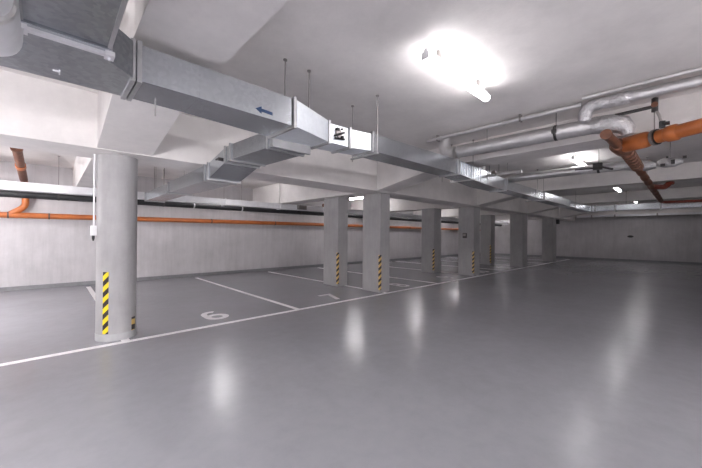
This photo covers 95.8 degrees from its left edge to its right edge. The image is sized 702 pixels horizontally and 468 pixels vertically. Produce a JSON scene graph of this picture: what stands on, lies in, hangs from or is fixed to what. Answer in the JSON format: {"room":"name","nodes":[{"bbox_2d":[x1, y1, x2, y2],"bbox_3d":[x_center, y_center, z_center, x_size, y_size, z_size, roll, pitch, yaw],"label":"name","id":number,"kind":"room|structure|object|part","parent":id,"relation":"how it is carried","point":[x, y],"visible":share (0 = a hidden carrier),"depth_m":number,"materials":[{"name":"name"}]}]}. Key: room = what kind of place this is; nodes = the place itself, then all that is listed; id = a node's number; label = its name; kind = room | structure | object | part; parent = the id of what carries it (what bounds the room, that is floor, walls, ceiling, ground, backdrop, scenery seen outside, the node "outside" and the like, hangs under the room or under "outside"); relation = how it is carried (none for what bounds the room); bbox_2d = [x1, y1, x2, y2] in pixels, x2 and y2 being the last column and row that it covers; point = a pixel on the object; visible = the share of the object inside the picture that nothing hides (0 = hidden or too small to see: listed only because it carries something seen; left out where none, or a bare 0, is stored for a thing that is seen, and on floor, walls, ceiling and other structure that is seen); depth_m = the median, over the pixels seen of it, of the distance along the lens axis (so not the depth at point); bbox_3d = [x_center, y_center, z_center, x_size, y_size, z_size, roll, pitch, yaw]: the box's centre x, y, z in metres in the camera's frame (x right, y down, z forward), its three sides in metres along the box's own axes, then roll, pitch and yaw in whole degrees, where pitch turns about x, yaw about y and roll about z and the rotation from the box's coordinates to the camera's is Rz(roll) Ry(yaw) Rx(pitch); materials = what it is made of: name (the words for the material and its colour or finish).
{"room":"parking garage","nodes":[
{"label":"parking garage","id":0,"kind":"room"},
{"bbox_2d":[0,161,457,286],"bbox_3d":[-2.280,-0.123,13.328,34.400,3.100,0.200,1,0,-43],"label":"wall","id":1,"kind":"structure","parent":0,"point":[32,251],"depth_m":10.05,"materials":[{"name":"concrete"}]},
{"bbox_2d":[0,254,457,291],"bbox_3d":[-2.217,1.377,13.246,34.000,0.100,0.012,1,0,-43],"label":"baseboard","id":2,"kind":"structure","parent":1,"relation":"attached to","point":[2,289],"depth_m":10.11,"materials":[{"name":"grey paint"}]},
{"bbox_2d":[0,212,457,229],"bbox_3d":[-2.089,-0.387,13.136,33.970,0.196,0.150,1,0,-43],"label":"drain pipe","id":3,"kind":"object","parent":1,"relation":"attached to","point":[2,214],"visible":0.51,"depth_m":9.96,"materials":[{"name":"orange plastic"}]},
{"bbox_2d":[0,255,701,467],"bbox_3d":[4.356,1.552,6.293,34.400,0.200,19.550,1,0,-43],"label":"floor","id":4,"kind":"structure","parent":0,"point":[573,362],"depth_m":3.21,"materials":[{"name":"grey concrete"}]},
{"bbox_2d":[86,286,129,340],"bbox_3d":[-4.905,1.384,6.219,0.090,0.002,5.730,1,0,-43],"label":"parking line","id":5,"kind":"object","parent":4,"relation":"on","point":[89,288],"visible":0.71,"depth_m":7.42,"materials":[{"name":"white paint"}]},
{"bbox_2d":[95,153,137,341],"bbox_3d":[-3.181,0.176,4.315,0.456,2.430,0.456,1,0,-43],"label":"column","id":6,"kind":"structure","parent":4,"relation":"on","point":[117,175],"depth_m":4.14,"materials":[{"name":"concrete"}]},
{"bbox_2d":[90,154,96,240],"bbox_3d":[-3.346,-0.475,4.129,0.065,1.130,0.060,1,0,-43],"label":"conduit","id":7,"kind":"object","parent":6,"relation":"attached to","point":[93,229],"visible":1,"depth_m":4.12,"materials":[{"name":"white plastic"}]},
{"bbox_2d":[201,311,228,318],"bbox_3d":[-2.355,1.400,5.472,0.373,0.002,0.615,1,0,-43],"label":"number","id":8,"kind":"object","parent":4,"relation":"on","point":[204,315],"visible":1,"depth_m":5.44,"materials":[{"name":"white paint"}]},
{"bbox_2d":[197,278,298,308],"bbox_3d":[-2.972,1.404,8.047,0.090,0.002,5.730,1,0,-43],"label":"parking line","id":9,"kind":"object","parent":4,"relation":"on","point":[292,307],"visible":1,"depth_m":7.25,"materials":[{"name":"white paint"}]},
{"bbox_2d":[0,259,568,365],"bbox_3d":[1.585,1.437,8.351,32.600,0.002,0.090,1,0,-43],"label":"parking line","id":10,"kind":"object","parent":4,"relation":"on","point":[137,339],"visible":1,"depth_m":4.66,"materials":[{"name":"white paint"}]},
{"bbox_2d":[318,294,338,298],"bbox_3d":[-0.426,1.419,7.194,0.367,0.002,0.624,1,0,-43],"label":"number","id":11,"kind":"object","parent":4,"relation":"on","point":[334,297],"visible":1,"depth_m":7.31,"materials":[{"name":"white paint"}]},
{"bbox_2d":[271,272,386,292],"bbox_3d":[-1.119,1.423,9.799,0.090,0.002,5.730,1,0,-43],"label":"parking line","id":12,"kind":"object","parent":4,"relation":"on","point":[271,272],"visible":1,"depth_m":9.91,"materials":[{"name":"white paint"}]},
{"bbox_2d":[323,197,347,286],"bbox_3d":[-0.435,0.211,8.933,0.373,2.430,0.623,1,0,-43],"label":"column","id":13,"kind":"structure","parent":4,"relation":"on","point":[336,208],"depth_m":8.75,"materials":[{"name":"concrete"}]},
{"bbox_2d":[362,193,389,292],"bbox_3d":[0.633,0.216,8.030,0.363,2.430,0.603,1,0,-43],"label":"column","id":14,"kind":"structure","parent":4,"relation":"on","point":[376,207],"depth_m":7.85,"materials":[{"name":"concrete"}]},
{"bbox_2d":[322,268,432,282],"bbox_3d":[0.566,1.440,11.393,0.090,0.002,5.730,1,0,-43],"label":"parking line","id":15,"kind":"object","parent":4,"relation":"on","point":[322,268],"visible":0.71,"depth_m":10.29,"materials":[{"name":"white paint"}]},
{"bbox_2d":[421,208,440,272],"bbox_3d":[3.103,0.247,12.258,0.523,2.430,0.553,1,0,-43],"label":"column","id":16,"kind":"structure","parent":4,"relation":"on","point":[431,217],"depth_m":12.06,"materials":[{"name":"concrete"}]},
{"bbox_2d":[458,206,479,275],"bbox_3d":[4.258,0.253,11.444,0.483,2.430,0.583,1,0,-43],"label":"column","id":17,"kind":"structure","parent":4,"relation":"on","point":[469,217],"depth_m":11.26,"materials":[{"name":"concrete"}]},
{"bbox_2d":[480,215,494,264],"bbox_3d":[6.753,0.284,15.689,0.483,2.430,0.523,1,0,-43],"label":"column","id":18,"kind":"structure","parent":4,"relation":"on","point":[487,222],"depth_m":15.52,"materials":[{"name":"concrete"}]},
{"bbox_2d":[510,214,526,266],"bbox_3d":[7.818,0.289,14.799,0.600,2.430,0.560,1,0,-43],"label":"column","id":19,"kind":"structure","parent":4,"relation":"on","point":[518,222],"depth_m":14.58,"materials":[{"name":"concrete"}]},
{"bbox_2d":[542,218,555,261],"bbox_3d":[11.276,0.325,18.069,0.620,2.430,0.560,1,0,-43],"label":"column","id":20,"kind":"structure","parent":4,"relation":"on","point":[548,224],"depth_m":17.85,"materials":[{"name":"concrete"}]},
{"bbox_2d":[0,0,701,204],"bbox_3d":[4.380,-1.773,6.303,34.400,0.250,19.550,1,0,-43],"label":"ceiling","id":21,"kind":"structure","parent":0,"point":[530,57],"depth_m":3.10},
{"bbox_2d":[0,0,23,56],"bbox_3d":[0.221,-1.267,-0.635,0.360,0.867,5.780,1,0,-43],"label":"duct","id":22,"kind":"object","parent":21,"relation":"hanging from","point":[11,32],"visible":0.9,"depth_m":1.40,"materials":[{"name":"white metal"}]},
{"bbox_2d":[8,147,28,213],"bbox_3d":[-7.023,-1.072,6.627,0.366,1.313,2.806,1,0,-43],"label":"drain pipe","id":23,"kind":"object","parent":21,"relation":"hanging from","point":[20,165],"visible":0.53,"depth_m":6.63,"materials":[{"name":"orange plastic"}]},
{"bbox_2d":[72,156,140,187],"bbox_3d":[-5.250,-1.381,6.571,0.580,0.670,5.530,1,0,-43],"label":"ceiling beam","id":24,"kind":"structure","parent":21,"relation":"attached to","point":[82,171],"depth_m":6.09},
{"bbox_2d":[97,0,288,155],"bbox_3d":[1.569,-1.361,-0.640,0.580,0.660,12.920,1,0,-43],"label":"ceiling beam","id":25,"kind":"structure","parent":21,"relation":"attached to","point":[205,33],"depth_m":2.22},
{"bbox_2d":[144,134,310,202],"bbox_3d":[-2.658,-1.228,5.520,0.606,0.946,5.750,1,0,-43],"label":"duct","id":26,"kind":"object","parent":21,"relation":"hanging from","point":[236,161],"visible":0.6,"depth_m":4.24,"materials":[{"name":"metal"}]},
{"bbox_2d":[0,156,501,225],"bbox_3d":[-1.104,-1.177,12.096,33.900,0.983,0.176,1,0,-43],"label":"pipe","id":27,"kind":"object","parent":21,"relation":"hanging from","point":[3,193],"visible":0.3,"depth_m":8.64,"materials":[{"name":"plastic"}]},
{"bbox_2d":[0,180,508,224],"bbox_3d":[-0.782,-1.225,11.756,33.900,0.885,0.365,1,0,-43],"label":"cable tray","id":28,"kind":"object","parent":21,"relation":"hanging from","point":[4,185],"visible":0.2,"depth_m":8.53,"materials":[{"name":"white metal"}]},
{"bbox_2d":[0,70,574,220],"bbox_3d":[1.838,-1.323,8.987,34.000,0.670,0.700,1,0,-43],"label":"ceiling beam","id":29,"kind":"structure","parent":21,"relation":"attached to","point":[36,114],"depth_m":4.57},
{"bbox_2d":[0,29,588,211],"bbox_3d":[2.062,-1.287,5.620,19.700,0.760,0.740,1,0,-43],"label":"ventilation duct","id":30,"kind":"object","parent":21,"relation":"hanging from","point":[137,71],"visible":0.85,"depth_m":2.59,"materials":[{"name":"metal"}]},
{"bbox_2d":[19,0,127,61],"bbox_3d":[0.465,-1.250,-0.391,0.394,0.535,5.800,1,0,-43],"label":"duct","id":31,"kind":"object","parent":30,"relation":"attached to","point":[92,26],"visible":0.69,"depth_m":1.55,"materials":[{"name":"metal"}]},
{"bbox_3d":[-0.639,-1.475,3.079,0.040,0.440,0.038,1,0,-43],"label":"hanger rod","id":32,"kind":"part","parent":30,"relation":"part of","materials":[{"name":"metal"}]},
{"bbox_3d":[-0.435,-1.467,3.285,0.040,0.450,0.038,1,0,-43],"label":"hanger rod","id":33,"kind":"part","parent":30,"relation":"part of","materials":[{"name":"metal"}]},
{"bbox_3d":[-0.128,-1.118,3.540,0.160,0.142,0.044,1,0,-43],"label":"damper lever","id":34,"kind":"part","parent":30,"relation":"part of","materials":[{"name":"black plastic"}]},
{"bbox_3d":[0.020,-1.316,4.170,0.040,0.740,0.038,1,0,-43],"label":"hanger rod","id":35,"kind":"part","parent":30,"relation":"part of","materials":[{"name":"metal"}]},
{"bbox_3d":[0.319,-1.335,3.854,0.040,0.700,0.038,1,0,-43],"label":"hanger rod","id":36,"kind":"part","parent":30,"relation":"part of","materials":[{"name":"metal"}]},
{"bbox_2d":[253,183,363,204],"bbox_3d":[-1.567,-1.343,10.054,0.580,0.670,5.530,1,0,-43],"label":"ceiling beam","id":37,"kind":"structure","parent":21,"relation":"attached to","point":[289,194],"depth_m":9.93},
{"bbox_2d":[351,198,458,211],"bbox_3d":[2.117,-1.306,13.538,0.580,0.670,5.530,1,0,-43],"label":"ceiling beam","id":38,"kind":"structure","parent":21,"relation":"attached to","point":[396,205],"depth_m":13.07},
{"bbox_2d":[422,48,489,101],"bbox_3d":[1.098,-1.599,3.193,1.244,0.166,0.084,1,0,-43],"label":"lamp","id":39,"kind":"object","parent":21,"relation":"hanging from","point":[435,60],"visible":1,"depth_m":3.06,"materials":[{"name":"white plastic"}]},
{"bbox_2d":[413,208,509,216],"bbox_3d":[5.801,-1.268,17.021,0.580,0.670,5.530,1,0,-43],"label":"ceiling beam","id":40,"kind":"structure","parent":21,"relation":"attached to","point":[444,212],"depth_m":16.94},
{"bbox_2d":[456,215,541,219],"bbox_3d":[9.484,-1.230,20.505,0.580,0.670,5.530,1,0,-43],"label":"ceiling beam","id":41,"kind":"structure","parent":21,"relation":"attached to","point":[497,217],"depth_m":19.88,"materials":[{"name":"white concrete"}]},
{"bbox_2d":[426,102,581,142],"bbox_3d":[2.097,-1.620,4.730,0.089,0.100,2.201,1,0,-44],"label":"pipe","id":42,"kind":"object","parent":21,"relation":"hanging from","point":[520,118],"visible":0.96,"depth_m":4.51,"materials":[{"name":"metal"}]},
{"bbox_2d":[491,163,521,175],"bbox_3d":[2.903,-1.408,6.525,0.126,0.500,1.104,1,0,-44],"label":"pipe","id":43,"kind":"object","parent":21,"relation":"hanging from","point":[494,172],"visible":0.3,"depth_m":6.30,"materials":[{"name":"metal"}]},
{"bbox_2d":[438,113,635,158],"bbox_3d":[2.445,-1.423,4.641,0.279,0.488,2.569,1,0,-43],"label":"pipe","id":44,"kind":"object","parent":21,"relation":"hanging from","point":[623,125],"visible":0.81,"depth_m":4.33,"materials":[{"name":"metal"}]},
{"bbox_2d":[377,91,701,192],"bbox_3d":[5.253,-1.323,2.843,0.580,0.660,12.920,1,0,-43],"label":"ceiling beam","id":45,"kind":"structure","parent":21,"relation":"attached to","point":[681,109],"depth_m":4.86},
{"bbox_2d":[479,149,656,181],"bbox_3d":[4.137,-1.380,6.516,3.097,0.539,0.290,0,0,43],"label":"pipe","id":46,"kind":"object","parent":21,"relation":"hanging from","point":[598,167],"visible":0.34,"depth_m":6.20,"materials":[{"name":"metal"}]},
{"bbox_3d":[4.570,-1.213,5.978,0.048,0.104,0.588,1,0,-41],"label":"valve handle","id":47,"kind":"part","parent":46,"relation":"part of","materials":[{"name":"metal"}]},
{"bbox_2d":[570,153,586,165],"bbox_3d":[4.890,-1.560,6.780,1.244,0.166,0.084,1,0,-43],"label":"lamp","id":48,"kind":"object","parent":21,"relation":"hanging from","point":[574,158],"visible":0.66,"depth_m":6.57,"materials":[{"name":"white plastic"}]},
{"bbox_2d":[477,161,701,205],"bbox_3d":[8.936,-1.286,6.327,0.580,0.660,12.920,1,0,-43],"label":"ceiling beam","id":49,"kind":"structure","parent":21,"relation":"attached to","point":[685,172],"depth_m":8.40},
{"bbox_2d":[528,186,701,213],"bbox_3d":[12.620,-1.248,9.810,0.580,0.660,12.920,1,0,-43],"label":"ceiling beam","id":50,"kind":"structure","parent":21,"relation":"attached to","point":[684,192],"depth_m":11.93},
{"bbox_2d":[559,199,694,217],"bbox_3d":[16.303,-1.210,13.294,0.580,0.660,12.920,1,0,-43],"label":"ceiling beam","id":51,"kind":"structure","parent":21,"relation":"attached to","point":[563,213],"depth_m":17.00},
{"bbox_2d":[577,208,701,215],"bbox_3d":[18.778,-1.325,15.634,0.250,0.380,12.920,1,0,-43],"label":"ceiling beam","id":52,"kind":"structure","parent":21,"relation":"attached to","point":[682,209],"depth_m":17.79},
{"bbox_2d":[577,212,701,217],"bbox_3d":[18.503,-1.069,15.602,0.210,0.135,12.250,1,0,-43],"label":"cable tray","id":53,"kind":"object","parent":52,"relation":"attached to","point":[680,213],"visible":0.98,"depth_m":17.74,"materials":[{"name":"white metal"}]},
{"bbox_2d":[578,66,701,123],"bbox_3d":[4.032,-1.504,2.662,3.540,0.282,0.241,0,0,45],"label":"pipe","id":54,"kind":"object","parent":21,"relation":"hanging from","point":[627,97],"visible":1,"depth_m":3.49,"materials":[{"name":"metal"}]},
{"bbox_2d":[615,97,669,127],"bbox_3d":[3.361,-1.429,3.676,0.105,0.470,0.470,1,0,-43],"label":"bracket","id":55,"kind":"object","parent":21,"relation":"hanging from","point":[654,107],"visible":0.9,"depth_m":3.57,"materials":[{"name":"metal"}]},
{"bbox_2d":[659,120,669,127],"bbox_3d":[3.501,-1.228,3.545,0.080,0.070,0.087,1,0,-43],"label":"tap","id":56,"kind":"object","parent":55,"relation":"on","point":[662,123],"depth_m":3.54,"materials":[{"name":"black plastic"}]},
{"bbox_2d":[587,191,701,211],"bbox_3d":[12.490,-1.216,9.357,0.548,0.728,9.440,1,0,-43],"label":"ventilation duct","id":57,"kind":"object","parent":21,"relation":"hanging from","point":[647,206],"visible":0.86,"depth_m":11.36,"materials":[{"name":"metal"}]},
{"bbox_2d":[600,129,701,202],"bbox_3d":[9.053,-1.322,4.919,10.494,0.595,6.716,1,0,-43],"label":"drain pipe","id":58,"kind":"object","parent":21,"relation":"hanging from","point":[631,158],"visible":0.93,"depth_m":5.02,"materials":[{"name":"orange plastic"}]},
{"bbox_2d":[622,97,701,151],"bbox_3d":[3.951,-1.364,2.639,0.196,0.598,3.200,0,0,-14],"label":"drain pipe","id":59,"kind":"object","parent":21,"relation":"hanging from","point":[674,132],"visible":0.84,"depth_m":3.71,"materials":[{"name":"orange plastic"}]},
{"bbox_2d":[657,142,686,167],"bbox_3d":[5.609,-1.407,5.547,0.213,0.470,0.360,1,0,-43],"label":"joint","id":60,"kind":"object","parent":21,"relation":"hanging from","point":[666,162],"visible":0.96,"depth_m":5.54,"materials":[{"name":"metal"}]},
{"bbox_2d":[495,214,701,262],"bbox_3d":[16.792,0.029,18.047,0.200,3.100,19.150,1,0,-43],"label":"wall","id":61,"kind":"structure","parent":0,"point":[678,238],"depth_m":18.74,"materials":[{"name":"concrete"}]},
{"bbox_2d":[495,253,701,264],"bbox_3d":[16.708,1.528,17.965,0.012,0.100,19.138,1,0,-43],"label":"baseboard","id":62,"kind":"structure","parent":61,"relation":"attached to","point":[495,253],"depth_m":18.73,"materials":[{"name":"grey paint"}]}
]}

